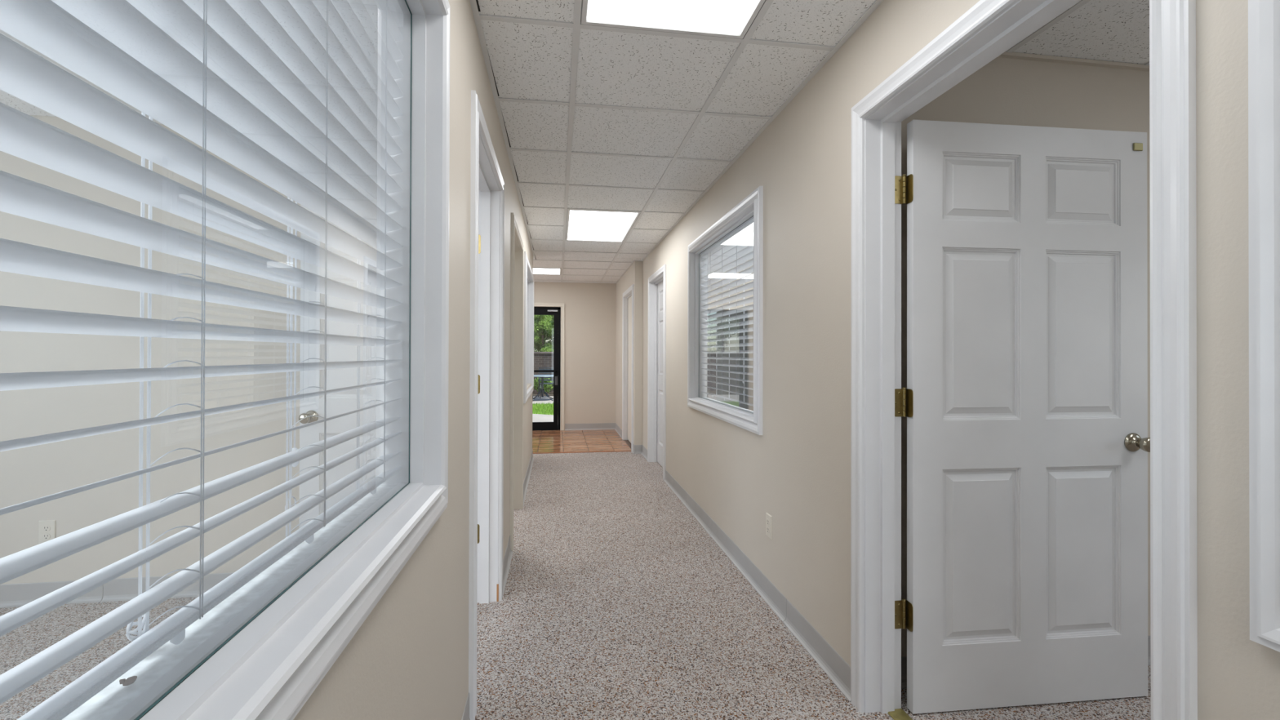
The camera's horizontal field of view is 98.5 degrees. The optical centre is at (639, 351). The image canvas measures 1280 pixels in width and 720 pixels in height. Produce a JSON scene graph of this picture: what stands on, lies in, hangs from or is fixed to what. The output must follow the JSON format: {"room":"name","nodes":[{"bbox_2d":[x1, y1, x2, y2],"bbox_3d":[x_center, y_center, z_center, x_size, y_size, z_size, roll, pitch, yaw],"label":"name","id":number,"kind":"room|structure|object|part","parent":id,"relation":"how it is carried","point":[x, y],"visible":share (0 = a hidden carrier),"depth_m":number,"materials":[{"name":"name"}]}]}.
{"room":"office corridor","nodes":[
{"label":"office corridor","id":0,"kind":"room"},
{"bbox_2d":[0,115,301,595],"bbox_3d":[-2.489,-0.083,2.772,3.297,2.600,0.100,0,0,-9],"label":"wall","id":1,"kind":"structure","parent":0,"point":[28,473],"depth_m":2.72,"materials":[{"name":"beige paint"}]},
{"bbox_2d":[38,520,56,544],"bbox_3d":[-2.858,0.870,2.658,0.070,0.112,0.008,0,0,-9],"label":"wall outlet","id":2,"kind":"object","parent":1,"relation":"attached to","point":[47,529],"visible":0.98,"depth_m":2.66,"materials":[{"name":"beige plastic"}]},
{"bbox_2d":[42,533,50,539],"bbox_3d":[-2.858,0.890,2.656,0.034,0.027,0.003,0,0,-9],"label":"receptacle","id":3,"kind":"object","parent":2,"relation":"attached to","point":[45,536],"depth_m":2.65,"materials":[{"name":"grey plastic"}]},
{"bbox_2d":[42,525,50,531],"bbox_3d":[-2.857,0.851,2.656,0.034,0.027,0.003,0,0,-9],"label":"receptacle","id":4,"kind":"object","parent":2,"relation":"attached to","point":[45,528],"depth_m":2.65,"materials":[{"name":"grey plastic"}]},
{"bbox_2d":[0,572,234,608],"bbox_3d":[-2.484,1.164,2.707,3.297,0.104,0.020,0,0,-9],"label":"baseboard","id":5,"kind":"structure","parent":1,"relation":"attached to","point":[11,595],"depth_m":2.69,"materials":[{"name":"grey plastic"}]},
{"bbox_2d":[293,0,533,719],"bbox_3d":[-0.630,-0.083,1.888,0.120,2.600,9.120,0,0,-9],"label":"wall","id":6,"kind":"structure","parent":0,"point":[408,660],"depth_m":1.49,"materials":[{"name":"beige paint"}]},
{"bbox_2d":[62,0,449,719],"bbox_3d":[-0.418,-0.242,0.571,0.147,1.239,1.574,0,0,-9],"label":"window","id":7,"kind":"structure","parent":6,"relation":"in","point":[260,653],"depth_m":0.93,"materials":[{"name":"white wood"}]},
{"bbox_2d":[119,675,137,685],"bbox_3d":[-0.462,0.298,0.498,0.008,0.007,0.012,0,0,44],"label":"insect","id":8,"kind":"object","parent":7,"relation":"on","point":[131,680],"visible":1,"depth_m":0.50},
{"bbox_2d":[0,0,403,719],"bbox_3d":[-0.472,-0.247,0.563,0.069,1.082,1.421,0,0,-9],"label":"window blind","id":9,"kind":"object","parent":7,"relation":"attached to","point":[297,96],"visible":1,"depth_m":0.57,"materials":[{"name":"white plastic"}]},
{"bbox_3d":[-0.487,-0.234,0.546,0.003,1.032,0.013,0,0,-9],"label":"ladder cord","id":10,"kind":"part","parent":9,"relation":"part of","materials":[{"name":"white fabric"}]},
{"bbox_3d":[-0.437,-0.242,0.553,0.001,1.016,0.005,0,0,-9],"label":"ladder cord","id":11,"kind":"part","parent":9,"relation":"part of","materials":[{"name":"white fabric"}]},
{"bbox_3d":[-0.464,0.271,0.562,0.047,0.022,1.421,0,0,-9],"label":"rail","id":12,"kind":"part","parent":9,"relation":"part of","materials":[{"name":"white plastic"}]},
{"bbox_3d":[-0.531,-0.233,0.838,0.003,1.032,0.013,0,0,-9],"label":"ladder cord","id":13,"kind":"part","parent":9,"relation":"part of","materials":[{"name":"white fabric"}]},
{"bbox_3d":[-0.547,0.241,0.864,0.003,0.029,0.034,0,0,-9],"label":"tilt cord","id":14,"kind":"part","parent":9,"relation":"part of","materials":[{"name":"white fabric"}]},
{"bbox_3d":[-0.546,-0.261,0.873,0.002,0.977,0.017,0,0,-9],"label":"tilt cord","id":15,"kind":"part","parent":9,"relation":"part of","materials":[{"name":"white plastic"}]},
{"bbox_3d":[-0.480,-0.241,0.845,0.001,1.016,0.005,0,0,-9],"label":"ladder cord","id":16,"kind":"part","parent":9,"relation":"part of","materials":[{"name":"white fabric"}]},
{"bbox_3d":[-0.575,-0.232,1.128,0.003,1.032,0.013,0,0,-9],"label":"ladder cord","id":17,"kind":"part","parent":9,"relation":"part of","materials":[{"name":"white fabric"}]},
{"bbox_3d":[-0.524,-0.240,1.136,0.001,1.016,0.005,0,0,-9],"label":"ladder cord","id":18,"kind":"part","parent":9,"relation":"part of","materials":[{"name":"white fabric"}]},
{"bbox_3d":[-0.466,-0.769,0.566,0.055,0.038,1.421,0,0,-9],"label":"head rail","id":19,"kind":"part","parent":9,"relation":"part of","materials":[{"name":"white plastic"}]},
{"bbox_3d":[-0.468,0.305,0.562,0.050,0.004,1.432,0,0,-9],"label":"sill","id":20,"kind":"part","parent":7,"relation":"part of","materials":[{"name":"white wood"}]},
{"bbox_3d":[-0.359,-0.241,0.580,0.027,1.239,1.574,0,0,-9],"label":"casing","id":21,"kind":"part","parent":7,"relation":"part of","materials":[{"name":"white wood"}]},
{"bbox_2d":[298,89,504,719],"bbox_3d":[-1.105,0.180,2.294,0.977,2.076,1.128,0,0,-9],"label":"door","id":22,"kind":"structure","parent":6,"relation":"in","point":[486,180],"depth_m":2.69,"materials":[{"name":"white paint"}]},
{"bbox_3d":[-1.600,0.319,2.653,0.067,0.067,0.068,0,0,2],"label":"knob","id":23,"kind":"part","parent":22,"relation":"part of","materials":[{"name":"silver metal"}]},
{"bbox_3d":[-1.425,0.693,2.696,0.229,0.552,0.028,0,0,2],"label":"panel","id":24,"kind":"part","parent":22,"relation":"part of","materials":[{"name":"white paint"}]},
{"bbox_3d":[-1.423,-0.064,2.700,0.229,0.546,0.028,0,0,2],"label":"panel","id":25,"kind":"part","parent":22,"relation":"part of","materials":[{"name":"white paint"}]},
{"bbox_3d":[-1.422,-0.565,2.702,0.229,0.192,0.028,0,0,2],"label":"panel","id":26,"kind":"part","parent":22,"relation":"part of","materials":[{"name":"white paint"}]},
{"bbox_3d":[-0.620,0.181,2.288,0.019,2.076,0.972,0,0,-9],"label":"casing","id":27,"kind":"part","parent":22,"relation":"part of","materials":[{"name":"white wood"}]},
{"bbox_2d":[461,692,470,719],"bbox_3d":[-0.220,1.156,-0.406,0.020,0.104,4.471,0,0,-9],"label":"baseboard","id":28,"kind":"structure","parent":6,"relation":"attached to","point":[465,716],"depth_m":1.76,"materials":[{"name":"grey plastic"}]},
{"bbox_2d":[502,535,513,595],"bbox_3d":[-0.740,1.171,3.067,0.020,0.104,0.617,0,0,-9],"label":"baseboard","id":29,"kind":"structure","parent":6,"relation":"attached to","point":[508,553],"depth_m":3.08,"materials":[{"name":"grey plastic"}]},
{"bbox_2d":[510,212,524,551],"bbox_3d":[-0.926,0.188,3.865,0.158,2.076,1.012,0,0,-9],"label":"door","id":30,"kind":"structure","parent":6,"relation":"in","point":[517,340],"depth_m":4.30,"materials":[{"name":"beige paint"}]},
{"bbox_2d":[523,251,533,403],"bbox_3d":[-1.139,-0.201,5.382,0.147,1.279,1.522,0,0,-9],"label":"window","id":31,"kind":"structure","parent":6,"relation":"in","point":[528,346],"depth_m":6.05,"materials":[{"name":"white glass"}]},
{"bbox_2d":[523,448,533,505],"bbox_3d":[-2.679,1.175,5.157,3.237,0.104,2.076,0,0,-9],"label":"baseboard","id":32,"kind":"structure","parent":6,"relation":"attached to","point":[526,482],"depth_m":5.29,"materials":[{"name":"grey plastic"}]},
{"bbox_2d":[0,0,884,283],"bbox_3d":[-1.779,-1.160,2.899,4.732,0.063,11.450,0,0,-9],"label":"ceiling","id":33,"kind":"structure","parent":0,"point":[592,117],"depth_m":2.52,"materials":[{"name":"tile"}]},
{"bbox_2d":[533,267,561,275],"bbox_3d":[-1.680,-1.158,7.553,1.191,0.103,0.582,0,0,-9],"label":"ceiling light","id":34,"kind":"object","parent":33,"relation":"attached to","point":[535,270],"visible":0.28,"depth_m":7.63,"materials":[{"name":"white plastic"}]},
{"bbox_2d":[565,208,640,242],"bbox_3d":[-0.369,-1.167,4.976,0.582,0.103,1.191,0,0,-9],"label":"ceiling light","id":35,"kind":"object","parent":33,"relation":"attached to","point":[581,224],"visible":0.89,"depth_m":4.88,"materials":[{"name":"white plastic"}]},
{"bbox_2d":[581,0,765,39],"bbox_3d":[0.172,-1.182,1.359,0.582,0.103,1.191,0,0,-9],"label":"ceiling light","id":36,"kind":"object","parent":33,"relation":"attached to","point":[733,19],"visible":1,"depth_m":1.86,"materials":[{"name":"glowing translucent plastic diffuser"},{"name":"white steel"}]},
{"bbox_2d":[533,281,616,430],"bbox_3d":[-2.531,-0.056,8.641,4.752,2.600,0.140,0,0,-9],"label":"wall","id":37,"kind":"structure","parent":0,"point":[590,308],"depth_m":8.82,"materials":[{"name":"beige paint"}]},
{"bbox_2d":[532,302,564,431],"bbox_3d":[-1.782,0.238,8.742,1.159,2.022,0.159,0,0,-9],"label":"door","id":38,"kind":"structure","parent":37,"relation":"in","point":[557,309],"depth_m":8.78,"materials":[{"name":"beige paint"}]},
{"bbox_2d":[564,422,615,430],"bbox_3d":[-0.793,1.198,8.815,0.809,0.104,0.020,0,0,-9],"label":"baseboard","id":39,"kind":"structure","parent":37,"relation":"attached to","point":[595,425],"depth_m":8.82,"materials":[{"name":"grey plastic"}]},
{"bbox_2d":[0,429,1151,719],"bbox_3d":[-0.121,1.251,3.146,8.300,0.067,11.710,0,0,-9],"label":"floor","id":40,"kind":"structure","parent":0,"point":[617,603],"depth_m":2.42,"materials":[{"name":"carpet"}]},
{"bbox_2d":[888,708,912,719],"bbox_3d":[0.932,1.217,1.427,0.060,0.008,0.913,0,0,-9],"label":"threshold","id":41,"kind":"object","parent":40,"relation":"on","point":[899,713],"visible":1,"depth_m":1.84,"materials":[{"name":"gold metal"}]},
{"bbox_2d":[615,261,643,444],"bbox_3d":[-0.118,-0.053,7.829,0.219,2.600,2.180,0,0,-9],"label":"wall","id":42,"kind":"structure","parent":0,"point":[634,274],"depth_m":6.75,"materials":[{"name":"beige paint"}]},
{"bbox_2d":[615,422,622,438],"bbox_3d":[-0.324,1.197,8.369,0.020,0.104,1.041,0,0,-9],"label":"baseboard","id":43,"kind":"structure","parent":42,"relation":"attached to","point":[618,429],"depth_m":8.36,"materials":[{"name":"grey plastic"}]},
{"bbox_2d":[622,284,634,451],"bbox_3d":[-0.048,0.207,7.358,0.257,2.076,1.052,0,0,-9],"label":"door","id":44,"kind":"structure","parent":42,"relation":"in","point":[628,295],"depth_m":7.75,"materials":[{"name":"beige paint"}]},
{"bbox_2d":[631,444,642,453],"bbox_3d":[-0.036,1.190,6.770,0.115,0.104,0.111,0,0,-9],"label":"baseboard","id":45,"kind":"structure","parent":42,"relation":"attached to","point":[637,449],"depth_m":6.73,"materials":[{"name":"grey plastic"}]},
{"bbox_2d":[706,251,753,410],"bbox_3d":[1.983,-0.059,5.505,3.248,2.600,0.100,0,0,-9],"label":"wall","id":46,"kind":"structure","parent":0,"point":[751,408],"depth_m":5.31,"materials":[{"name":"beige paint"}]},
{"bbox_2d":[715,310,750,409],"bbox_3d":[1.581,-0.051,7.340,0.100,2.600,3.650,0,0,-9],"label":"wall","id":47,"kind":"structure","parent":0,"point":[734,396],"depth_m":8.20,"materials":[{"name":"beige paint"}]},
{"bbox_2d":[642,0,1279,719],"bbox_3d":[0.779,-0.077,2.175,0.120,2.600,9.270,0,0,-9],"label":"wall","id":48,"kind":"structure","parent":0,"point":[797,473],"depth_m":2.06,"materials":[{"name":"beige paint"}]},
{"bbox_2d":[640,444,647,460],"bbox_3d":[0.057,1.189,6.500,0.020,0.104,0.491,0,0,-9],"label":"baseboard","id":49,"kind":"structure","parent":48,"relation":"attached to","point":[644,453],"depth_m":6.52,"materials":[{"name":"grey plastic"}]},
{"bbox_2d":[647,264,666,479],"bbox_3d":[0.258,0.200,5.791,0.200,2.076,0.982,0,0,-9],"label":"door","id":50,"kind":"structure","parent":48,"relation":"in","point":[656,365],"depth_m":6.17,"materials":[{"name":"white paint"}]},
{"bbox_3d":[0.246,-0.045,5.976,0.028,0.546,0.235,0,0,-9],"label":"panel","id":51,"kind":"part","parent":50,"relation":"part of","materials":[{"name":"white wood"}]},
{"bbox_3d":[0.244,0.712,5.972,0.028,0.553,0.235,0,0,-9],"label":"panel","id":52,"kind":"part","parent":50,"relation":"part of","materials":[{"name":"white wood"}]},
{"bbox_3d":[0.247,-0.546,5.978,0.028,0.193,0.235,0,0,-9],"label":"panel","id":53,"kind":"part","parent":50,"relation":"part of","materials":[{"name":"white wood"}]},
{"bbox_2d":[687,186,763,435],"bbox_3d":[0.555,-0.206,3.584,0.147,1.268,1.564,0,0,-9],"label":"window","id":54,"kind":"structure","parent":48,"relation":"in","point":[751,207],"depth_m":3.50,"materials":[{"name":"white wood"}]},
{"bbox_2d":[701,218,753,406],"bbox_3d":[0.609,-0.216,3.592,0.068,1.102,1.410,0,0,-9],"label":"window blind","id":55,"kind":"object","parent":54,"relation":"attached to","point":[739,243],"visible":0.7,"depth_m":3.64,"materials":[{"name":"white plastic"}]},
{"bbox_3d":[0.510,-0.209,4.021,0.001,1.037,0.005,0,0,-9],"label":"ladder cord","id":56,"kind":"part","parent":55,"relation":"part of","materials":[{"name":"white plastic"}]},
{"bbox_3d":[0.560,-0.201,4.028,0.003,1.053,0.013,0,0,-9],"label":"ladder cord","id":57,"kind":"part","parent":55,"relation":"part of","materials":[{"name":"white fabric"}]},
{"bbox_3d":[0.555,-0.210,3.724,0.001,1.037,0.005,0,0,-9],"label":"ladder cord","id":58,"kind":"part","parent":55,"relation":"part of","materials":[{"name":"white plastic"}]},
{"bbox_3d":[0.605,-0.748,3.594,0.055,0.038,1.410,0,0,-9],"label":"head rail","id":59,"kind":"part","parent":55,"relation":"part of","materials":[{"name":"white plastic"}]},
{"bbox_3d":[0.598,0.312,3.588,0.047,0.022,1.410,0,0,-9],"label":"rail","id":60,"kind":"part","parent":55,"relation":"part of","materials":[{"name":"white plastic"}]},
{"bbox_3d":[0.605,-0.202,3.732,0.003,1.053,0.013,0,0,-9],"label":"ladder cord","id":61,"kind":"part","parent":55,"relation":"part of","materials":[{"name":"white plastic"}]},
{"bbox_3d":[0.599,-0.211,3.428,0.001,1.037,0.005,0,0,-9],"label":"ladder cord","id":62,"kind":"part","parent":55,"relation":"part of","materials":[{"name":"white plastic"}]},
{"bbox_3d":[0.653,-0.243,3.473,0.002,0.973,0.017,0,0,-9],"label":"tilt cord","id":63,"kind":"part","parent":55,"relation":"part of","materials":[{"name":"white fabric"}]},
{"bbox_3d":[0.649,-0.203,3.435,0.003,1.053,0.013,0,0,-9],"label":"ladder cord","id":64,"kind":"part","parent":55,"relation":"part of","materials":[{"name":"white fabric"}]},
{"bbox_3d":[0.601,0.355,3.588,0.050,0.004,1.422,0,0,-9],"label":"sill","id":65,"kind":"part","parent":54,"relation":"part of","materials":[{"name":"white wood"}]},
{"bbox_2d":[663,469,851,702],"bbox_3d":[0.489,1.177,3.607,0.020,0.104,3.402,0,0,-9],"label":"baseboard","id":66,"kind":"structure","parent":48,"relation":"attached to","point":[828,660],"depth_m":2.58,"materials":[{"name":"grey plastic"}]},
{"bbox_2d":[765,512,772,539],"bbox_3d":[0.631,0.855,2.708,0.008,0.112,0.070,0,0,-9],"label":"wall outlet","id":67,"kind":"object","parent":48,"relation":"attached to","point":[768,517],"visible":1,"depth_m":2.70,"materials":[{"name":"beige plastic"}]},
{"bbox_2d":[850,0,1197,719],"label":"door","id":68,"kind":"structure","parent":48,"relation":"in","point":[1024,402],"depth_m":1.88,"materials":[{"name":"white paint"}]},
{"bbox_3d":[1.168,-0.562,1.905,0.249,0.193,0.028,0,0,-7],"label":"panel","id":69,"kind":"part","parent":68,"relation":"part of","materials":[{"name":"white paint"}]},
{"bbox_3d":[1.167,-0.061,1.903,0.249,0.546,0.028,0,0,-7],"label":"panel","id":70,"kind":"part","parent":68,"relation":"part of","materials":[{"name":"white paint"}]},
{"bbox_3d":[1.165,0.697,1.899,0.249,0.553,0.028,0,0,-7],"label":"panel","id":71,"kind":"part","parent":68,"relation":"part of","materials":[{"name":"white paint"}]},
{"bbox_3d":[1.551,-0.561,1.950,0.249,0.193,0.028,0,0,-7],"label":"panel","id":72,"kind":"part","parent":68,"relation":"part of","materials":[{"name":"white paint"}]},
{"bbox_3d":[1.550,-0.060,1.947,0.249,0.546,0.028,0,0,-7],"label":"panel","id":73,"kind":"part","parent":68,"relation":"part of","materials":[{"name":"white paint"}]},
{"bbox_3d":[1.548,0.698,1.944,0.249,0.553,0.028,0,0,-7],"label":"panel","id":74,"kind":"part","parent":68,"relation":"part of","materials":[{"name":"white paint"}]},
{"bbox_3d":[1.745,0.320,1.916,0.067,0.067,0.068,0,0,-7],"label":"knob","id":75,"kind":"part","parent":68,"relation":"part of","materials":[{"name":"silver metal"}]},
{"bbox_3d":[1.764,-0.725,1.954,0.036,0.027,0.006,0,0,-7],"label":"catch plate","id":76,"kind":"part","parent":68,"relation":"part of","materials":[{"name":"gold metal"}]},
{"bbox_2d":[1248,0,1279,652],"bbox_3d":[1.083,-0.218,0.055,0.147,1.284,1.568,0,0,-9],"label":"window","id":77,"kind":"structure","parent":48,"relation":"in","point":[1264,15],"depth_m":0.80,"materials":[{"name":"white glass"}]},
{"bbox_2d":[901,57,1150,657],"bbox_3d":[2.462,-0.072,2.302,3.248,2.600,0.100,0,0,-9],"label":"wall","id":78,"kind":"structure","parent":0,"point":[1004,91],"depth_m":2.11,"materials":[{"name":"beige paint"}]},
{"bbox_2d":[901,635,1151,688],"bbox_3d":[2.468,1.175,2.237,3.248,0.104,0.020,0,0,-9],"label":"baseboard","id":79,"kind":"structure","parent":78,"relation":"attached to","point":[904,660],"depth_m":2.02,"materials":[{"name":"grey plastic"}]},
{"bbox_2d":[997,0,1149,71],"bbox_3d":[2.707,-1.154,0.694,3.248,0.072,3.162,0,0,-9],"label":"ceiling","id":80,"kind":"structure","parent":0,"point":[1108,33],"depth_m":1.99,"materials":[{"name":"tile"}]},
{"label":"outside","id":81,"kind":"structure","parent":0,"visible":0},
{"bbox_2d":[533,391,715,399],"bbox_3d":[-3.630,1.491,24.218,28.000,0.088,31.010,0,0,-9],"label":"ground","id":82,"kind":"structure","parent":81,"point":[535,393],"depth_m":18.41,"materials":[{"name":"concrete"}]},
{"bbox_2d":[533,315,553,351],"bbox_3d":[-3.720,-0.196,21.292,1.814,3.343,1.934,0,0,-9],"label":"tree","id":83,"kind":"object","parent":82,"relation":"on","point":[543,324],"visible":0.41,"depth_m":20.78,"materials":[{"name":"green plant"}]},
{"bbox_2d":[533,377,553,393],"bbox_3d":[-3.276,1.128,18.826,0.787,0.625,0.645,0,0,-9],"label":"shrub","id":84,"kind":"object","parent":82,"relation":"on","point":[547,388],"visible":0.53,"depth_m":18.70,"materials":[{"name":"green plant"}]},
{"bbox_2d":[533,351,715,391],"bbox_3d":[-2.952,0.760,19.702,18.000,1.510,0.350,0,0,-9],"label":"wall","id":85,"kind":"structure","parent":82,"relation":"on","point":[541,359],"depth_m":19.54,"materials":[{"name":"brick"}]},
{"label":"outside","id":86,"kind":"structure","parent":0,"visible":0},
{"bbox_2d":[532,402,553,414],"bbox_3d":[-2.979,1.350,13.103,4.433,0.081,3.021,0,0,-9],"label":"grass","id":87,"kind":"structure","parent":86,"point":[536,408],"depth_m":13.36,"materials":[{"name":"green plant"}]},
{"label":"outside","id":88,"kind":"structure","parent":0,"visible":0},
{"bbox_2d":[532,413,553,422],"bbox_3d":[-2.164,1.407,11.046,13.000,0.100,4.520,0,0,-9],"label":"path","id":89,"kind":"structure","parent":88,"point":[535,417],"depth_m":11.37,"materials":[{"name":"concrete"}]},
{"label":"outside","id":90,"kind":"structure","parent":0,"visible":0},
{"bbox_2d":[532,395,553,404],"bbox_3d":[-2.904,1.436,15.990,9.000,0.085,2.700,0,0,-9],"label":"patio","id":91,"kind":"structure","parent":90,"point":[544,399],"depth_m":15.77,"materials":[{"name":"concrete"}]},
{"bbox_2d":[532,374,558,400],"bbox_3d":[-2.787,1.033,15.757,1.110,0.717,1.110,0,0,-9],"label":"patio table","id":92,"kind":"object","parent":91,"relation":"on","point":[542,391],"visible":0.73,"depth_m":15.73,"materials":[{"name":"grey metal"}]},
{"bbox_3d":[-2.787,0.997,15.757,0.058,0.590,0.058,0,0,-9],"label":"post","id":93,"kind":"part","parent":92,"relation":"part of","materials":[{"name":"black metal"}]},
{"bbox_2d":[537,367,553,398],"bbox_3d":[-2.826,0.942,16.799,0.566,0.913,0.595,0,0,-17],"label":"patio chair","id":94,"kind":"object","parent":91,"relation":"on","point":[539,380],"visible":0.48,"depth_m":17.00,"materials":[{"name":"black metal"}]},
{"bbox_3d":[-2.892,0.729,17.025,0.488,0.484,0.126,0,0,-17],"label":"backrest","id":95,"kind":"part","parent":94,"relation":"part of","materials":[{"name":"black metal"}]}
]}

